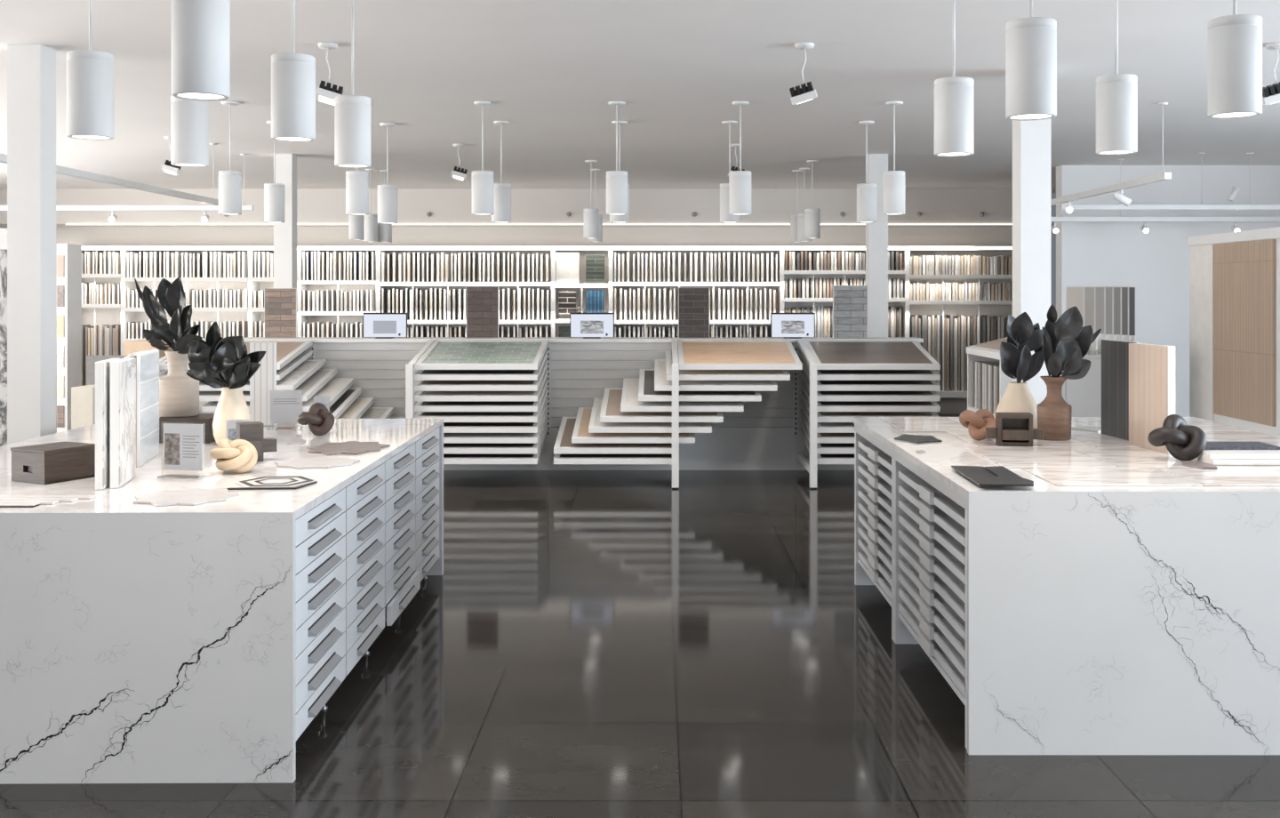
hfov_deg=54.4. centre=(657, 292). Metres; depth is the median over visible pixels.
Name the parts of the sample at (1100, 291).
handle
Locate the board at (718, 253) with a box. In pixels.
[718,253,719,281]
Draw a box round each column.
[7,44,55,444]
[273,153,296,287]
[865,153,887,336]
[1012,118,1051,404]
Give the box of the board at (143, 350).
[128,350,148,355]
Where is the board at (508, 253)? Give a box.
[507,252,511,281]
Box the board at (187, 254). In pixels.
[184,252,191,277]
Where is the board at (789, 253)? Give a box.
[787,251,791,270]
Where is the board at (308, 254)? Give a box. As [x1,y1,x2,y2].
[306,252,311,279]
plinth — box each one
[71,384,95,429]
[123,339,173,373]
[1065,348,1101,416]
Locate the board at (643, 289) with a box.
[642,288,644,319]
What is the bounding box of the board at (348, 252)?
[346,251,351,279]
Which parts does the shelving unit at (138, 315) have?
panel, shelf, shelf, shelf, panel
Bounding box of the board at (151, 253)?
[149,251,153,277]
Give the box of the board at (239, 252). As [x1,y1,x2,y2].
[238,251,241,277]
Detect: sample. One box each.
[81,324,90,385]
[85,326,94,384]
[88,328,90,355]
[90,328,94,355]
[96,324,98,355]
[97,324,101,355]
[99,324,109,355]
[104,326,109,355]
[106,328,109,355]
[109,324,117,355]
[112,328,115,355]
[115,324,120,355]
[555,252,578,283]
[558,290,575,319]
[558,326,569,336]
[585,254,604,283]
[585,289,603,312]
[811,305,815,336]
[815,305,820,336]
[819,305,823,336]
[824,307,827,336]
[827,307,830,336]
[830,307,832,336]
[888,305,894,336]
[888,309,890,336]
[894,307,895,336]
[896,307,901,336]
[896,309,899,336]
[909,316,914,336]
[911,314,917,337]
[917,318,920,337]
[919,314,924,348]
[922,314,927,351]
[927,316,930,354]
[928,314,934,358]
[933,314,939,383]
[934,318,936,381]
[937,314,942,391]
[944,318,946,391]
[946,314,952,391]
[946,318,949,390]
[952,318,957,391]
[953,316,959,391]
[957,314,963,391]
[963,316,966,390]
[966,316,969,390]
[969,316,975,345]
[969,318,972,345]
[971,360,996,407]
[975,361,999,407]
[976,314,983,343]
[976,316,980,344]
[977,362,978,408]
[978,362,982,408]
[982,362,999,408]
[983,314,989,342]
[983,316,985,343]
[984,363,984,408]
[984,363,999,409]
[987,364,988,409]
[988,364,999,410]
[989,316,993,341]
[990,365,993,414]
[993,316,999,339]
[993,318,996,340]
[993,365,999,414]
[994,366,995,413]
[995,366,999,410]
[999,367,999,401]
[1000,316,1004,338]
[1004,318,1007,337]
[1065,286,1084,327]
[1084,286,1095,354]
[1096,286,1105,353]
[1104,286,1114,340]
[1113,286,1122,341]
[1121,286,1130,341]
[1128,286,1137,342]
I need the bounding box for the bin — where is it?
[966,336,1065,415]
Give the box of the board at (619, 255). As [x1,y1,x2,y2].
[617,254,620,281]
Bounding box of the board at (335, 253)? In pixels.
[333,251,338,279]
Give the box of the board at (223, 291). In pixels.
[222,289,224,307]
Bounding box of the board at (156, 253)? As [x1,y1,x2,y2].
[153,251,159,277]
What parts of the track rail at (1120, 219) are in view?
rail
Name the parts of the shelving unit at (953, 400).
panel, shelf, shelf, shelf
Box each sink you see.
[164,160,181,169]
[319,80,343,94]
[453,166,467,174]
[730,166,744,170]
[789,81,813,96]
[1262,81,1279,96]
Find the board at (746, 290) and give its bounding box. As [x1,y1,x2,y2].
[744,288,747,319]
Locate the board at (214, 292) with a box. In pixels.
[213,290,216,307]
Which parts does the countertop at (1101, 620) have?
waterfall panel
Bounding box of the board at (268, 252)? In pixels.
[266,251,272,277]
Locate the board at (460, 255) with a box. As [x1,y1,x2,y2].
[457,253,462,281]
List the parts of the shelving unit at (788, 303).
panel, panel, shelf, shelf, panel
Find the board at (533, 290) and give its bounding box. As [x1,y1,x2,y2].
[532,288,535,319]
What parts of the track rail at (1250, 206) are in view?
rail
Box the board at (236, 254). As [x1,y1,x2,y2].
[233,252,238,277]
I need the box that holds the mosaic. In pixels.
[226,475,318,489]
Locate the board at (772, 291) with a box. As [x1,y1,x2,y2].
[771,289,775,312]
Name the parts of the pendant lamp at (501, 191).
rod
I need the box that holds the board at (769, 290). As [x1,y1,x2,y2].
[768,288,771,319]
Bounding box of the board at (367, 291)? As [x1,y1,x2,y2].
[366,289,369,311]
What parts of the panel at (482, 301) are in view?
frame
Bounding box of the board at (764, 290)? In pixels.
[763,288,766,319]
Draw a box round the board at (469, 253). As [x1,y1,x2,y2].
[468,252,471,281]
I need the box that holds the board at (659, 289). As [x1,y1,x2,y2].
[658,288,660,319]
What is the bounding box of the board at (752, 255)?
[751,254,754,281]
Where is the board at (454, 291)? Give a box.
[452,288,456,319]
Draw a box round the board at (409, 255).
[407,253,412,281]
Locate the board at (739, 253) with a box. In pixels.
[737,252,740,281]
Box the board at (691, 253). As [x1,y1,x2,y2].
[689,252,692,281]
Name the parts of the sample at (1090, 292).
handle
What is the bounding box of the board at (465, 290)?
[464,288,466,319]
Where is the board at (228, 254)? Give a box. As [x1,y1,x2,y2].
[226,253,230,277]
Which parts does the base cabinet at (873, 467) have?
panel, panel, panel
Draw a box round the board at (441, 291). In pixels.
[439,288,443,319]
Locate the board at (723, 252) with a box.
[722,252,724,281]
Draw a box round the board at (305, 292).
[303,289,308,311]
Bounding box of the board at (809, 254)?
[807,252,811,270]
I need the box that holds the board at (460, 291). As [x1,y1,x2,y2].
[458,288,463,319]
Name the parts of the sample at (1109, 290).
handle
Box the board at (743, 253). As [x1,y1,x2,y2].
[742,252,744,281]
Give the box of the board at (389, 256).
[387,254,391,281]
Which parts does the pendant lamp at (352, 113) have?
rod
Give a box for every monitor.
[362,312,407,338]
[569,312,614,338]
[770,312,815,338]
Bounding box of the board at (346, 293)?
[344,291,349,311]
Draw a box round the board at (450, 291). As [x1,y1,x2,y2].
[448,289,452,319]
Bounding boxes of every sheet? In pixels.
[0,495,95,506]
[133,488,239,506]
[274,456,359,468]
[287,439,305,444]
[306,440,390,455]
[894,433,941,443]
[915,449,926,453]
[1071,424,1101,431]
[1182,460,1217,469]
[1204,441,1279,449]
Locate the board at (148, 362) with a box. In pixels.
[134,349,159,466]
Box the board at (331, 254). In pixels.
[329,253,333,279]
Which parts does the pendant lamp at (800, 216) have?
rod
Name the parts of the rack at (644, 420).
rail, post, panel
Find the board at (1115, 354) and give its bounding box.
[1101,339,1141,440]
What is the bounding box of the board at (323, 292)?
[320,290,326,311]
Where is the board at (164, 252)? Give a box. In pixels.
[163,251,166,277]
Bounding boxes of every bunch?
[134,276,202,353]
[186,321,265,389]
[1000,312,1044,383]
[1041,304,1101,379]
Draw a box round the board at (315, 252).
[313,251,317,279]
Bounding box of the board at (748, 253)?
[746,252,749,281]
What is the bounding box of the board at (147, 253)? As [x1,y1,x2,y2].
[145,252,149,277]
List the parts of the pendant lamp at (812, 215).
rod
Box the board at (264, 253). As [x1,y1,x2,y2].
[262,251,266,277]
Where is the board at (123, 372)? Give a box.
[110,357,135,487]
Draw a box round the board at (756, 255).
[755,254,759,281]
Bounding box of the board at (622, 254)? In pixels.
[622,254,623,281]
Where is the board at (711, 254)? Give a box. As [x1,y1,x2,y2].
[710,253,712,281]
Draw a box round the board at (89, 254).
[87,252,92,273]
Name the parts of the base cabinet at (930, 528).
panel, panel, panel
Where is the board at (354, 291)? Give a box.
[352,289,356,311]
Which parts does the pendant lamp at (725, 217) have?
rod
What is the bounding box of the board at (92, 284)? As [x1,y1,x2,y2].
[91,282,100,303]
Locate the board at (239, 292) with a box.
[237,289,244,307]
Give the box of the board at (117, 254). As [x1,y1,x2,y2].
[115,252,120,273]
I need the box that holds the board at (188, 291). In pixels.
[186,288,193,306]
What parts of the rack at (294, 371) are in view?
rail, panel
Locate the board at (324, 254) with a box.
[321,252,326,279]
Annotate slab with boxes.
[86,355,127,384]
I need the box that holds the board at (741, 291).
[740,289,743,319]
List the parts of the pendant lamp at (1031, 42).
rod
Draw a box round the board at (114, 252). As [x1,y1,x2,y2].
[112,251,120,273]
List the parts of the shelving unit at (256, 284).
panel, shelf, shelf, panel, panel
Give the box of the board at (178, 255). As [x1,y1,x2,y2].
[175,251,181,277]
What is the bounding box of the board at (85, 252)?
[84,251,93,273]
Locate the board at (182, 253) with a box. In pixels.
[181,252,184,277]
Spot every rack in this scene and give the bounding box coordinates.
[159,339,405,418]
[405,339,547,463]
[553,339,802,488]
[797,339,940,488]
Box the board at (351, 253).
[350,252,353,279]
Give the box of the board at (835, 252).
[833,251,836,270]
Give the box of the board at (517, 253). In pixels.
[516,252,519,281]
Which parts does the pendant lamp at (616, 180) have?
rod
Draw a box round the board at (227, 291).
[224,288,231,307]
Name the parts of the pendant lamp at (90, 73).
rod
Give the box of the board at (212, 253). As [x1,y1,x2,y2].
[209,251,214,277]
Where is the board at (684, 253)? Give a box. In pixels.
[684,253,686,281]
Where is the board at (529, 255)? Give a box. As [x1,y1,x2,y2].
[528,254,530,281]
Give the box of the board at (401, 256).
[399,254,403,281]
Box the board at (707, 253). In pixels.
[705,252,708,281]
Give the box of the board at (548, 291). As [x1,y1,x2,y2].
[546,289,550,319]
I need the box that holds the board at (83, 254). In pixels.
[81,252,84,273]
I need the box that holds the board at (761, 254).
[760,253,763,281]
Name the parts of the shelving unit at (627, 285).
panel, shelf, shelf, panel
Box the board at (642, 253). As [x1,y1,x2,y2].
[641,253,643,281]
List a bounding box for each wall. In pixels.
[0,225,1012,413]
[243,336,923,470]
[1056,165,1279,416]
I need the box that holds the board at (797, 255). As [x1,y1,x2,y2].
[795,253,799,270]
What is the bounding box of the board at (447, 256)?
[445,254,449,281]
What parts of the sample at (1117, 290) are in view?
handle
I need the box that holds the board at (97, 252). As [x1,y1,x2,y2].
[96,251,103,273]
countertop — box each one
[0,418,443,783]
[852,416,1279,754]
[879,416,1279,486]
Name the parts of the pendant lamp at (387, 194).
rod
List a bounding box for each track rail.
[0,143,218,205]
[0,153,254,210]
[1051,102,1171,205]
[1051,158,1279,222]
[1059,152,1279,209]
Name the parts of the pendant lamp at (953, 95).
rod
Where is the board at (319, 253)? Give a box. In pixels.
[317,251,323,279]
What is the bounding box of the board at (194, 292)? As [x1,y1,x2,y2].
[192,290,196,307]
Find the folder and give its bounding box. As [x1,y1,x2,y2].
[951,465,1033,486]
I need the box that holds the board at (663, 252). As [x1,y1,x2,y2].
[663,252,664,281]
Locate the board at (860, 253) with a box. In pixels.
[856,252,861,270]
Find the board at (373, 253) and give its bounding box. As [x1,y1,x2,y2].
[371,251,375,279]
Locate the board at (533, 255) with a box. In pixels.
[532,254,535,281]
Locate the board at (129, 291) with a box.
[127,288,135,307]
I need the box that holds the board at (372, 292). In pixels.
[369,289,375,311]
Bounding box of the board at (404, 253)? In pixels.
[403,252,407,281]
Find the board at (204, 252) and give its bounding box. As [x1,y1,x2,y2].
[202,251,205,277]
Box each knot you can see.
[209,438,257,472]
[296,402,334,435]
[959,408,995,439]
[1147,414,1206,460]
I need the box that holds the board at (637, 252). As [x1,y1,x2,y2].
[637,252,639,281]
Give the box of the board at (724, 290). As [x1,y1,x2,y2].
[722,288,725,319]
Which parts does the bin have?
panel, panel, frame, panel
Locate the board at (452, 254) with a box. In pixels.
[450,253,455,281]
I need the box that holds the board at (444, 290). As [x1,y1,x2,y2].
[443,288,447,319]
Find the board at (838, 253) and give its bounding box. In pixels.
[836,251,840,270]
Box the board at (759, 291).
[758,289,761,319]
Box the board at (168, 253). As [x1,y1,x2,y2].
[166,251,171,277]
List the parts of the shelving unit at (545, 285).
panel, shelf, shelf, panel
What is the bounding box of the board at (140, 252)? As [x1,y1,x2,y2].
[139,251,143,277]
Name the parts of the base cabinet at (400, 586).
drawer, drawer, drawer, drawer, drawer, drawer, drawer, drawer, handle, handle, handle, handle, handle, handle, handle, handle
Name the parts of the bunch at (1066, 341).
stem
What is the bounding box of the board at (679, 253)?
[678,252,680,281]
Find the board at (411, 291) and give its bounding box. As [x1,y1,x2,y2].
[409,289,415,319]
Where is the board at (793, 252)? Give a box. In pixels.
[792,251,794,270]
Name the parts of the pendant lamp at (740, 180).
rod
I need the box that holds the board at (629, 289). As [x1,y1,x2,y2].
[629,288,631,319]
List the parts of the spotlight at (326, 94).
stem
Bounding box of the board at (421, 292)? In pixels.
[419,289,423,319]
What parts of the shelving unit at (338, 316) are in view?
panel, shelf, shelf, panel, panel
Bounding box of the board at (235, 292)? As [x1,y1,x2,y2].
[233,290,237,307]
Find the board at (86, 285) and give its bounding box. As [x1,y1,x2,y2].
[84,283,88,303]
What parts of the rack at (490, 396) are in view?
post, rail, panel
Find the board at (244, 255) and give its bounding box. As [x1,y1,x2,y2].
[241,251,247,277]
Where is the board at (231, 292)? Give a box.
[229,290,233,307]
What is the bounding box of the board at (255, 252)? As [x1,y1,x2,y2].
[254,251,257,277]
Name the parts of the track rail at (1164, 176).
rail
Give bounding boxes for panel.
[56,243,81,432]
[249,342,276,425]
[264,288,297,337]
[466,286,498,337]
[678,287,709,337]
[832,285,867,337]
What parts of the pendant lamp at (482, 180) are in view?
rod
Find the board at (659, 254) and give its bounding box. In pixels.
[658,254,660,281]
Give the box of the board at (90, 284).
[88,282,91,303]
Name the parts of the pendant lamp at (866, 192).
rod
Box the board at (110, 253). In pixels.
[108,251,112,273]
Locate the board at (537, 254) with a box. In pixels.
[536,253,539,281]
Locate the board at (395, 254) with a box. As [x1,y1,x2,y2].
[392,252,398,281]
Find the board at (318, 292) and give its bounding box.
[316,289,322,311]
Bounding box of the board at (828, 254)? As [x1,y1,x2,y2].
[826,253,830,270]
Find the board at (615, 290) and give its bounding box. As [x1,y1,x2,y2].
[614,288,616,319]
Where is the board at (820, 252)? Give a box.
[818,251,823,270]
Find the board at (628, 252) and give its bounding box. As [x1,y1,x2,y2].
[627,252,629,281]
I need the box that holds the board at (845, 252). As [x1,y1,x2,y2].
[844,251,847,270]
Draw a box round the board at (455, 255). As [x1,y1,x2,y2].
[454,254,457,281]
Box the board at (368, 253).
[366,251,371,279]
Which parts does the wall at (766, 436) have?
slat panel, panel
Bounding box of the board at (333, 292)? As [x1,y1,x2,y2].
[331,289,335,311]
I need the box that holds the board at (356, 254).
[353,252,359,279]
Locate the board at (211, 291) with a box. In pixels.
[208,288,215,307]
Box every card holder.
[157,422,208,479]
[225,418,250,439]
[267,389,304,429]
[312,395,330,412]
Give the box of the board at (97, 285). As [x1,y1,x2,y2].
[96,284,99,303]
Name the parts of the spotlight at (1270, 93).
stem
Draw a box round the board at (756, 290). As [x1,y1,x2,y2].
[754,288,757,319]
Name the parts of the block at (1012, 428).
box frame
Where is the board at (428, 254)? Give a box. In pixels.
[426,252,431,281]
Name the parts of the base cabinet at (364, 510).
drawer, drawer, drawer, drawer, drawer, drawer, drawer, drawer, handle, handle, handle, handle, handle, handle, handle, handle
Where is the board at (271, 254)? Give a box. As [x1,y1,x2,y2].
[270,253,273,277]
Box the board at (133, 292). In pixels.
[131,290,135,307]
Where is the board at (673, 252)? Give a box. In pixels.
[672,252,674,281]
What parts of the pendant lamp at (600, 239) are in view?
rod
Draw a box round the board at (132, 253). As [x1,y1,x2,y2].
[129,251,137,277]
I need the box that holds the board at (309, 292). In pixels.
[307,290,313,311]
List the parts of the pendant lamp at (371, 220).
rod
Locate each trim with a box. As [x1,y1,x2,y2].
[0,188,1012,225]
[65,224,1012,224]
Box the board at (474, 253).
[472,252,476,281]
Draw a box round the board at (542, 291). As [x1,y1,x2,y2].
[541,289,544,319]
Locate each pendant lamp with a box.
[66,0,114,140]
[170,95,208,167]
[171,0,230,101]
[218,101,241,215]
[264,120,285,223]
[271,0,315,142]
[334,0,370,167]
[345,168,368,215]
[348,168,364,239]
[363,168,377,241]
[377,122,397,223]
[377,169,391,242]
[472,101,493,215]
[491,120,511,223]
[583,160,599,238]
[588,168,602,241]
[606,101,627,215]
[609,120,629,223]
[720,120,739,223]
[729,101,751,215]
[790,169,804,242]
[797,168,811,241]
[804,160,820,238]
[856,120,876,223]
[882,101,905,215]
[934,0,973,156]
[1005,0,1056,120]
[1096,0,1137,154]
[1207,0,1262,119]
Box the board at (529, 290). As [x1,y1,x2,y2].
[528,288,531,319]
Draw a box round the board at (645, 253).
[645,253,647,281]
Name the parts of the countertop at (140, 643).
waterfall panel, panel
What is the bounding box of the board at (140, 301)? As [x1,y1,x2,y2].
[139,288,143,307]
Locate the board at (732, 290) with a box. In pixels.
[731,288,734,319]
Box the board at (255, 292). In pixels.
[253,290,257,307]
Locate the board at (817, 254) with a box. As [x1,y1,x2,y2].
[816,253,819,270]
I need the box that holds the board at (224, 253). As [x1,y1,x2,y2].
[223,252,228,277]
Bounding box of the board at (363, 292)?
[360,289,365,311]
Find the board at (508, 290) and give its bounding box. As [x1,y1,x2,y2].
[507,288,511,319]
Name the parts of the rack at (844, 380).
rail, rail, post, panel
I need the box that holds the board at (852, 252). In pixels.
[849,251,854,270]
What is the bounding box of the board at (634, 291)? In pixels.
[632,289,635,319]
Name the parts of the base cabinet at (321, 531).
drawer, drawer, drawer, drawer, drawer, drawer, drawer, drawer, leg, handle, handle, handle, handle, handle, handle, handle, handle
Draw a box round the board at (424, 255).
[422,253,426,281]
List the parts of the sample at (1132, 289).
handle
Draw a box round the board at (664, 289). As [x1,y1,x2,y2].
[664,288,665,319]
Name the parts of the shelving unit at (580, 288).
panel, shelf, shelf, panel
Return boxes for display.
[0,228,7,446]
[1186,226,1279,436]
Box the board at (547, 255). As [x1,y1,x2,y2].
[545,254,549,281]
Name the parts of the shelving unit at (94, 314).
shelf, shelf, panel, panel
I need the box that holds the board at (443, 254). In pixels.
[440,252,445,281]
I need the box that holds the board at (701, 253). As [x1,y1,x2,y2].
[700,252,703,281]
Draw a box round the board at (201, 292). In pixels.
[200,290,203,307]
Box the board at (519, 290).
[518,288,521,319]
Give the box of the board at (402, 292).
[400,289,405,312]
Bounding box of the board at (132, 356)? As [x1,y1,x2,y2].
[124,354,136,468]
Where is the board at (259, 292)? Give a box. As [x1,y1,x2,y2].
[257,290,260,307]
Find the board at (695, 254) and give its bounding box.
[694,252,696,281]
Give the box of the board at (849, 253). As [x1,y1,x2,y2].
[848,252,851,270]
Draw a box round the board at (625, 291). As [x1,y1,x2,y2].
[624,289,626,319]
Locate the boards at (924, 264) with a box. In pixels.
[128,251,1012,338]
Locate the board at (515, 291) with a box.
[513,289,516,319]
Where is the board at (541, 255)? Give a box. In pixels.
[540,254,543,281]
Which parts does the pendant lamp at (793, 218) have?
rod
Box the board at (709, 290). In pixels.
[709,289,710,319]
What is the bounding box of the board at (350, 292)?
[349,291,352,311]
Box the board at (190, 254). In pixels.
[189,253,192,277]
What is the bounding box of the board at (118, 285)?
[117,284,120,303]
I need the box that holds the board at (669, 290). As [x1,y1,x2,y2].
[669,289,671,319]
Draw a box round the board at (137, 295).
[136,289,139,307]
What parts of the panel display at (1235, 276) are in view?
cream panel, tile panel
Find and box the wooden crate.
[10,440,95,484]
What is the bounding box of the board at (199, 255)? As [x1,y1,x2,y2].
[197,253,202,277]
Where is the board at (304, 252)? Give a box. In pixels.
[303,251,309,279]
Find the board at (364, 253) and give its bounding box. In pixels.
[362,252,366,279]
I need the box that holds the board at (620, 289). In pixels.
[619,288,622,319]
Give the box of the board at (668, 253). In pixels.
[667,252,670,281]
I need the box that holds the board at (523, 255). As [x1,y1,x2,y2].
[521,254,525,281]
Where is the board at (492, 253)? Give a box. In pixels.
[491,252,495,281]
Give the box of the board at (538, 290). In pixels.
[536,288,540,319]
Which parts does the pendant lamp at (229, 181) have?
rod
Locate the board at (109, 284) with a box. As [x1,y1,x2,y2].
[108,283,116,303]
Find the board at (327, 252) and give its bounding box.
[326,251,332,279]
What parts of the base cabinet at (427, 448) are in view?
drawer, drawer, drawer, drawer, drawer, drawer, drawer, drawer, handle, handle, handle, handle, handle, handle, handle, handle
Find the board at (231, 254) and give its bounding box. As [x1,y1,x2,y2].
[230,253,233,277]
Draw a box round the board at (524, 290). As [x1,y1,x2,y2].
[523,288,527,319]
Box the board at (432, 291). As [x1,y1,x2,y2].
[430,288,434,319]
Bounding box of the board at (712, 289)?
[712,288,714,319]
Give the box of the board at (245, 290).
[244,288,247,307]
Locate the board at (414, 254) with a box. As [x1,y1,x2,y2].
[412,252,416,281]
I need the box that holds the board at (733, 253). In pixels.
[732,252,735,281]
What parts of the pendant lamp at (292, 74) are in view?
rod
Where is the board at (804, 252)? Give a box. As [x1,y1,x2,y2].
[803,251,807,270]
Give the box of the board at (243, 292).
[241,290,244,307]
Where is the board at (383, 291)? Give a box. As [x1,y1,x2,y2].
[381,288,386,312]
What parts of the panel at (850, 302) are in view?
frame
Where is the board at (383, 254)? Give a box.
[381,252,386,281]
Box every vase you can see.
[159,350,199,417]
[212,386,250,444]
[994,381,1037,428]
[1036,376,1071,439]
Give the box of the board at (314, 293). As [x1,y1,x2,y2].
[312,291,316,311]
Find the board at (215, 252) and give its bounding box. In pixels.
[214,251,217,277]
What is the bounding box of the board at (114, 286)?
[112,284,117,303]
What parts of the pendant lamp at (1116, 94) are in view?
rod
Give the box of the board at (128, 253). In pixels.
[127,252,129,277]
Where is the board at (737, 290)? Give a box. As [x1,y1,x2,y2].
[736,288,738,319]
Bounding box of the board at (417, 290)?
[416,288,420,319]
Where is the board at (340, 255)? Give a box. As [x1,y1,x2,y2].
[338,253,343,279]
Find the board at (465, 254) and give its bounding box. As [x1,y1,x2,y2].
[463,252,467,281]
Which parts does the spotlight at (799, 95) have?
stem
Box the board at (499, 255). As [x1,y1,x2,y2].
[496,253,501,281]
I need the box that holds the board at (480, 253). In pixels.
[479,252,482,281]
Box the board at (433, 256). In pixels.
[431,254,435,281]
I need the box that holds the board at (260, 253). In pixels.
[257,251,262,277]
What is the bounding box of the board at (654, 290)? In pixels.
[653,288,655,319]
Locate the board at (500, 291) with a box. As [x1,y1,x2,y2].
[498,289,501,319]
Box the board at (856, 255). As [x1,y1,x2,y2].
[854,253,858,270]
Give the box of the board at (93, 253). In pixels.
[92,252,95,273]
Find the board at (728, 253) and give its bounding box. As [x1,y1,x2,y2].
[727,252,729,281]
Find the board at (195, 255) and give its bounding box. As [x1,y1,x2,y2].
[192,253,197,277]
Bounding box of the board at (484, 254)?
[482,252,487,281]
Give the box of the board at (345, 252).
[344,251,346,279]
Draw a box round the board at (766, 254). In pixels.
[765,253,768,281]
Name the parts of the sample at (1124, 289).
handle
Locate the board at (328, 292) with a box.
[326,289,331,311]
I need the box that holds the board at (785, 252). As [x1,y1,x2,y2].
[784,251,787,270]
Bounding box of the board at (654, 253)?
[654,253,655,281]
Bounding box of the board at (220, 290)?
[216,288,223,307]
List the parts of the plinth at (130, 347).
panel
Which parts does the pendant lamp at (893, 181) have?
rod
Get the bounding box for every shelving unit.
[81,245,122,355]
[122,245,249,410]
[249,245,298,336]
[298,245,377,336]
[377,245,552,336]
[552,245,610,336]
[610,245,782,336]
[782,245,907,336]
[907,245,1012,410]
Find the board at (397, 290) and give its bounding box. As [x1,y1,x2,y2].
[396,288,400,312]
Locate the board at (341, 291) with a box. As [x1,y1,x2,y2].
[340,289,345,311]
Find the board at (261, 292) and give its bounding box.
[260,290,263,307]
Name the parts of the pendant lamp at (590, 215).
rod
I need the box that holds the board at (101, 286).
[99,284,104,303]
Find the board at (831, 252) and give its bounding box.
[829,251,833,270]
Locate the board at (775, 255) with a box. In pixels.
[774,254,777,281]
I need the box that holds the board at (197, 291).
[196,289,202,307]
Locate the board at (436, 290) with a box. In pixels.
[434,288,438,319]
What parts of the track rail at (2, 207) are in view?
rail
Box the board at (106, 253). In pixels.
[104,251,108,273]
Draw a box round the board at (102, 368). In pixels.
[95,358,119,489]
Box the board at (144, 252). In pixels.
[143,251,146,277]
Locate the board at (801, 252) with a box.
[799,251,803,270]
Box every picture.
[373,320,396,333]
[580,320,603,333]
[781,320,804,333]
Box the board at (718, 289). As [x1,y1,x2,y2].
[718,288,719,319]
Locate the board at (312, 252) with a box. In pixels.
[311,251,313,279]
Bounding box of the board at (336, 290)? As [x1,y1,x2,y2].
[336,289,340,311]
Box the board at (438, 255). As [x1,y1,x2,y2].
[436,253,440,281]
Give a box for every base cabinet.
[296,488,345,740]
[344,462,384,675]
[384,442,420,625]
[411,426,439,581]
[854,431,893,639]
[893,458,967,749]
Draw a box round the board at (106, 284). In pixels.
[104,283,108,303]
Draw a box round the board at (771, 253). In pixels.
[769,252,773,281]
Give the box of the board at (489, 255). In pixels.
[487,253,491,281]
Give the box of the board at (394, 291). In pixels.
[392,288,396,312]
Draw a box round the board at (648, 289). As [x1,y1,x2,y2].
[648,288,649,319]
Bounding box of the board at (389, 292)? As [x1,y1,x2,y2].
[387,289,391,312]
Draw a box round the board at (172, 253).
[171,252,175,277]
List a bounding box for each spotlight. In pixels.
[108,210,117,222]
[160,136,181,175]
[200,210,209,222]
[315,42,343,105]
[450,144,467,181]
[728,144,744,177]
[789,42,817,105]
[1051,222,1058,233]
[1065,200,1072,213]
[1112,189,1131,206]
[1140,222,1149,233]
[1227,186,1239,201]
[1231,222,1239,231]
[1262,42,1279,104]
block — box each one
[159,413,215,442]
[232,421,277,461]
[985,412,1043,446]
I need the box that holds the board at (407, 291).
[405,288,409,319]
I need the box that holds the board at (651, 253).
[649,252,652,281]
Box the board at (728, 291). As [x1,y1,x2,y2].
[727,289,729,319]
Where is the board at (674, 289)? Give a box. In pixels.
[673,288,675,319]
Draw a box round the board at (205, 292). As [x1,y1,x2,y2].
[203,289,208,307]
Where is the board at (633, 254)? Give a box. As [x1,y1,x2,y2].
[632,254,634,281]
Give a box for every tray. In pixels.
[159,349,312,380]
[199,359,325,391]
[199,368,337,400]
[201,377,354,411]
[303,387,362,418]
[337,397,374,418]
[360,407,394,418]
[389,416,405,418]
[414,349,547,380]
[414,359,547,391]
[414,368,547,400]
[414,377,547,411]
[414,387,547,422]
[443,397,547,432]
[443,407,547,443]
[443,416,547,453]
[443,425,547,463]
[553,416,671,453]
[553,453,671,463]
[571,407,695,443]
[588,397,711,432]
[600,387,723,422]
[620,377,743,411]
[638,368,761,400]
[654,359,777,391]
[665,349,790,380]
[802,359,940,391]
[802,368,940,400]
[802,378,940,411]
[802,388,939,422]
[802,398,854,432]
[802,408,854,443]
[802,418,854,453]
[802,428,854,463]
[816,369,940,380]
[858,440,891,471]
[858,453,891,485]
[858,464,891,499]
[858,477,891,513]
[858,489,891,527]
[858,502,891,542]
[858,514,891,556]
[858,526,891,570]
[858,538,891,585]
[858,551,891,599]
[898,470,965,527]
[898,485,965,546]
[898,500,965,565]
[898,514,965,583]
[898,529,965,602]
[898,544,965,621]
[898,559,965,639]
[898,574,965,659]
[898,588,965,678]
[898,603,965,696]
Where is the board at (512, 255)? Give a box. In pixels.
[511,254,514,281]
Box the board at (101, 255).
[99,252,103,273]
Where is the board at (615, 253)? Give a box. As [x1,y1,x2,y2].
[614,252,616,281]
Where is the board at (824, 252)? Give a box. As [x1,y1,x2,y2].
[823,251,826,270]
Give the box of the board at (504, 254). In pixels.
[503,253,506,281]
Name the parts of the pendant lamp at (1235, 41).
rod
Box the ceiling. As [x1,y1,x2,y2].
[0,0,1279,192]
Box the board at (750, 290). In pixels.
[749,288,751,319]
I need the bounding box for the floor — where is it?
[0,413,1279,817]
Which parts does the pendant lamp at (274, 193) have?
rod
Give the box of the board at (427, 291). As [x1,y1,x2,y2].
[425,289,429,319]
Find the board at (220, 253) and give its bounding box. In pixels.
[217,251,223,277]
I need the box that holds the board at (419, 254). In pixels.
[416,252,422,281]
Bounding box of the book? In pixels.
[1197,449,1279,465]
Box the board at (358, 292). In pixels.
[356,289,360,311]
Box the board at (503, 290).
[502,288,505,319]
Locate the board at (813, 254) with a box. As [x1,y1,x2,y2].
[811,252,815,270]
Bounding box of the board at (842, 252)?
[840,251,844,270]

